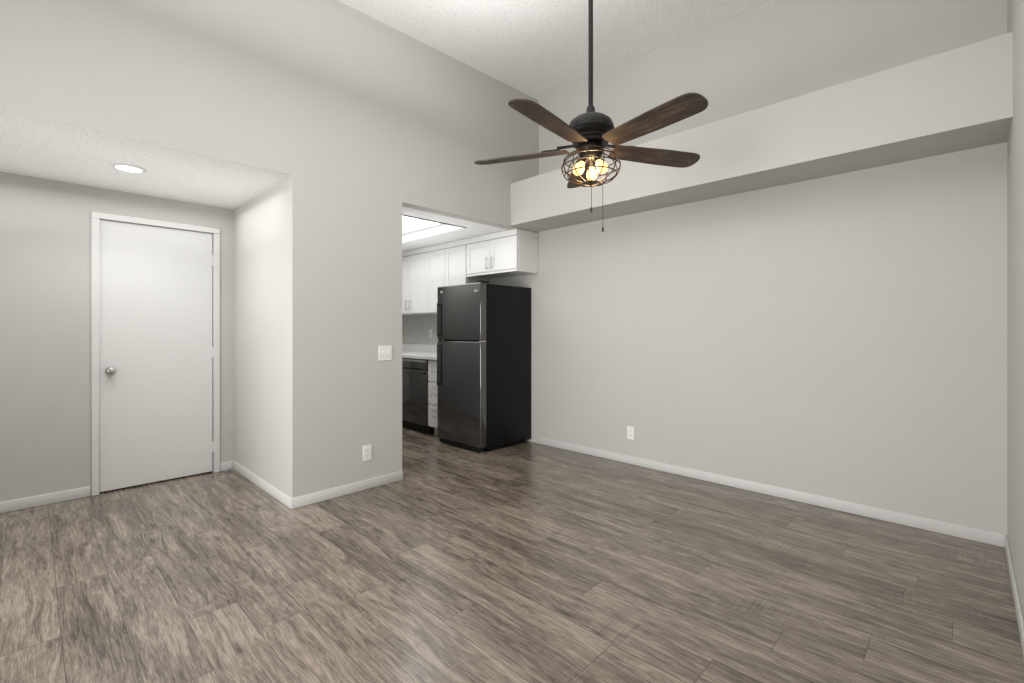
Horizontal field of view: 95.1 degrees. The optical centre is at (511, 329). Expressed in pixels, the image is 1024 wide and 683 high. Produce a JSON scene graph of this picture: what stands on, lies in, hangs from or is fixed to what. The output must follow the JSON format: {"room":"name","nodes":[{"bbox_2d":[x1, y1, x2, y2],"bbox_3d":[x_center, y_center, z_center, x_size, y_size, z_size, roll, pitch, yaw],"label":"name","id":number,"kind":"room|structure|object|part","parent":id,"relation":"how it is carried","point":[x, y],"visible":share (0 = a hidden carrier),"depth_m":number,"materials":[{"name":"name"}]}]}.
{"room":"empty living room","nodes":[
{"label":"empty living room","id":0,"kind":"room"},
{"bbox_2d":[0,171,233,501],"bbox_3d":[-3.185,0.033,3.390,0.120,2.360,2.055,0,0,44],"label":"wall","id":1,"kind":"structure","parent":0,"point":[45,336],"depth_m":3.28,"materials":[{"name":"grey paint"}]},
{"bbox_2d":[0,486,90,512],"bbox_3d":[-3.461,1.176,3.010,0.012,0.074,1.125,0,0,44],"label":"baseboard","id":2,"kind":"structure","parent":1,"relation":"attached to","point":[37,500],"depth_m":3.24,"materials":[{"name":"grey paint"}]},
{"bbox_2d":[91,211,219,495],"bbox_3d":[-2.806,0.175,3.733,0.084,2.076,0.820,0,0,44],"label":"door frame","id":3,"kind":"structure","parent":1,"relation":"attached to","point":[96,217],"depth_m":3.44,"materials":[{"name":"white wood"}]},
{"bbox_2d":[100,220,213,491],"bbox_3d":[-2.778,0.194,3.710,0.107,2.016,0.730,0,0,44],"label":"door","id":4,"kind":"structure","parent":1,"relation":"in","point":[156,358],"depth_m":3.69,"materials":[{"name":"white wood"}]},
{"bbox_3d":[-2.977,0.306,3.480,0.072,0.064,0.064,0,0,44],"label":"knob","id":5,"kind":"part","parent":4,"relation":"part of","materials":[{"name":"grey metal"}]},
{"bbox_3d":[-2.539,0.203,3.979,0.010,1.670,0.010,0,0,44],"label":"door hinge","id":6,"kind":"part","parent":4,"relation":"part of","materials":[{"name":"silver metal"}]},
{"bbox_2d":[220,461,232,470],"bbox_3d":[-2.458,1.176,4.043,0.012,0.074,0.105,0,0,44],"label":"baseboard","id":7,"kind":"structure","parent":1,"relation":"attached to","point":[225,466],"depth_m":4.04,"materials":[{"name":"grey paint"}]},
{"bbox_2d":[0,108,291,209],"bbox_3d":[-2.673,-1.087,2.893,1.307,0.081,2.055,0,0,44],"label":"ceiling","id":8,"kind":"structure","parent":0,"point":[35,146],"depth_m":2.99,"materials":[{"name":"white paint"}]},
{"bbox_2d":[112,163,145,172],"bbox_3d":[-2.479,-1.042,3.034,0.172,0.008,0.172,0,0,44],"label":"recessed light","id":9,"kind":"object","parent":8,"relation":"in","point":[128,168],"visible":0.98,"depth_m":3.03,"materials":[{"name":"white"}]},
{"bbox_2d":[0,0,538,232],"bbox_3d":[-1.847,-1.810,2.889,0.120,1.554,6.000,0,0,44],"label":"wall","id":10,"kind":"structure","parent":0,"point":[310,89],"depth_m":3.13,"materials":[{"name":"grey paint"}]},
{"bbox_2d":[234,175,401,497],"bbox_3d":[-1.700,0.083,3.980,1.428,2.260,0.860,0,0,44],"label":"wall","id":11,"kind":"structure","parent":0,"point":[317,324],"depth_m":3.47,"materials":[{"name":"grey paint"}]},
{"bbox_2d":[233,461,290,508],"bbox_3d":[-1.956,1.176,3.621,1.296,0.074,0.012,0,0,44],"label":"baseboard","id":12,"kind":"structure","parent":11,"relation":"attached to","point":[274,492],"depth_m":3.53,"materials":[{"name":"grey paint"}]},
{"bbox_2d":[291,471,402,508],"bbox_3d":[-1.188,1.176,3.474,0.012,0.074,0.872,0,0,44],"label":"baseboard","id":13,"kind":"structure","parent":11,"relation":"attached to","point":[315,497],"depth_m":3.43,"materials":[{"name":"grey paint"}]},
{"bbox_2d":[363,445,371,460],"bbox_3d":[-1.101,0.938,3.566,0.007,0.116,0.072,0,0,44],"label":"electrical outlet","id":14,"kind":"object","parent":11,"relation":"attached to","point":[367,452],"visible":1,"depth_m":3.56,"materials":[{"name":"white plastic"}]},
{"bbox_2d":[379,345,391,360],"bbox_3d":[-0.991,0.183,3.674,0.016,0.116,0.116,0,0,44],"label":"light switch","id":15,"kind":"object","parent":11,"relation":"attached to","point":[385,352],"visible":1,"depth_m":3.68,"materials":[{"name":"white plastic"}]},
{"bbox_2d":[402,224,490,251],"bbox_3d":[-1.026,-1.158,5.778,2.235,0.250,0.710,0,0,44],"label":"ceiling","id":16,"kind":"structure","parent":0,"point":[437,235],"depth_m":5.25,"materials":[{"name":"white paint"}]},
{"bbox_2d":[402,207,507,232],"bbox_3d":[-0.476,-1.158,4.565,0.245,0.250,1.685,0,0,44],"label":"ceiling","id":17,"kind":"structure","parent":0,"point":[445,219],"depth_m":4.43,"materials":[{"name":"white paint"}]},
{"bbox_2d":[402,214,465,234],"bbox_3d":[-1.578,-1.165,5.200,2.250,0.276,0.892,0,0,44],"label":"ceiling light","id":18,"kind":"object","parent":17,"relation":"in","point":[410,224],"visible":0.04,"depth_m":5.22,"materials":[{"name":"white plastic"}]},
{"bbox_2d":[0,428,1023,682],"bbox_3d":[-1.718,1.263,2.764,7.240,0.100,6.600,0,0,44],"label":"floor","id":19,"kind":"structure","parent":0,"point":[516,562],"depth_m":2.22,"materials":[{"name":"laminate"}]},
{"bbox_2d":[402,358,433,434],"bbox_3d":[-0.990,0.780,5.778,0.600,0.866,0.620,0,0,44],"label":"dishwasher","id":20,"kind":"object","parent":19,"relation":"on","point":[415,381],"visible":0.5,"depth_m":5.53,"materials":[{"name":"black metal"}]},
{"bbox_2d":[428,360,436,434],"bbox_3d":[-0.631,0.779,5.465,0.338,0.868,0.602,0,0,44],"label":"base cabinet","id":21,"kind":"object","parent":19,"relation":"on","point":[432,393],"visible":0.21,"depth_m":5.26,"materials":[{"name":"white wood"}]},
{"bbox_2d":[402,344,436,359],"bbox_3d":[-1.339,0.272,6.132,2.294,0.138,0.632,0,0,44],"label":"countertop","id":22,"kind":"structure","parent":21,"relation":"on","point":[421,351],"depth_m":6.23,"materials":[{"name":"white stone"}]},
{"bbox_2d":[437,280,530,452],"bbox_3d":[-0.306,0.367,5.038,0.702,1.692,0.762,0,0,44],"label":"refrigerator","id":23,"kind":"object","parent":19,"relation":"on","point":[483,370],"visible":1,"depth_m":4.77,"materials":[{"name":"black metal"}]},
{"bbox_2d":[337,0,774,99],"bbox_3d":[-0.570,-2.385,1.650,3.680,0.336,6.240,0,0,44],"label":"ceiling","id":24,"kind":"structure","parent":0,"point":[537,49],"depth_m":3.75,"materials":[{"name":"white paint"}]},
{"bbox_2d":[474,0,707,231],"bbox_3d":[0.406,-1.437,2.427,1.258,1.855,1.245,0,0,44],"label":"ceiling fan","id":25,"kind":"object","parent":24,"relation":"hanging from","point":[590,134],"visible":1,"depth_m":2.38,"materials":[{"name":"brown wood"}]},
{"bbox_3d":[0.044,-0.952,2.595,0.535,0.007,0.140,0,12,19],"label":"blade","id":26,"kind":"part","parent":25,"relation":"part of","materials":[{"name":"brown wood"}]},
{"bbox_3d":[0.176,-0.952,2.154,0.140,0.007,0.535,15,9,36],"label":"blade","id":27,"kind":"part","parent":25,"relation":"part of","materials":[{"name":"brown wood"}]},
{"bbox_3d":[0.423,-0.952,2.858,0.140,0.007,0.535,-12,0,1],"label":"blade","id":28,"kind":"part","parent":25,"relation":"part of","materials":[{"name":"brown wood"}]},
{"bbox_3d":[0.790,-0.952,2.579,0.535,0.007,0.140,0,-12,-17],"label":"blade","id":29,"kind":"part","parent":25,"relation":"part of","materials":[{"name":"brown wood"}]},
{"label":"blade","id":30,"kind":"part","parent":25,"relation":"part of","materials":[{"name":"brown wood"}]},
{"bbox_2d":[402,0,1006,546],"bbox_3d":[0.373,-0.687,4.990,6.980,3.800,0.132,0,0,44],"label":"wall","id":31,"kind":"structure","parent":0,"point":[842,336],"depth_m":3.32,"materials":[{"name":"grey paint"}]},
{"bbox_2d":[402,248,421,314],"bbox_3d":[-1.225,-0.619,6.231,0.874,0.824,0.333,0,0,44],"label":"upper cabinet","id":32,"kind":"object","parent":31,"relation":"attached to","point":[412,259],"depth_m":6.07,"materials":[{"name":"white wood"}]},
{"bbox_2d":[422,239,486,314],"bbox_3d":[-0.700,-0.619,5.721,0.818,0.824,0.333,0,0,44],"label":"upper cabinet","id":33,"kind":"object","parent":31,"relation":"attached to","point":[427,272],"depth_m":5.64,"materials":[{"name":"white wood"}]},
{"bbox_2d":[466,228,537,279],"bbox_3d":[-0.119,-0.826,5.156,0.793,0.409,0.333,0,0,44],"label":"upper cabinet","id":34,"kind":"object","parent":31,"relation":"attached to","point":[513,252],"depth_m":4.95,"materials":[{"name":"white wood"}]},
{"bbox_2d":[627,426,633,439],"bbox_3d":[1.072,0.933,4.231,0.072,0.116,0.007,0,0,44],"label":"electrical outlet","id":35,"kind":"object","parent":31,"relation":"attached to","point":[630,432],"visible":1,"depth_m":4.23,"materials":[{"name":"white plastic"}]},
{"bbox_2d":[511,31,1012,231],"bbox_3d":[1.370,-1.253,3.648,3.440,0.418,0.430,0,0,44],"label":"beam","id":36,"kind":"structure","parent":0,"point":[956,100],"depth_m":2.91,"materials":[{"name":"grey paint"}]},
{"bbox_2d":[1004,0,1023,657],"bbox_3d":[0.703,-0.687,0.414,0.132,3.800,6.000,0,0,44],"label":"wall","id":37,"kind":"structure","parent":0,"point":[1015,324],"depth_m":2.13,"materials":[{"name":"grey paint"}]}
]}

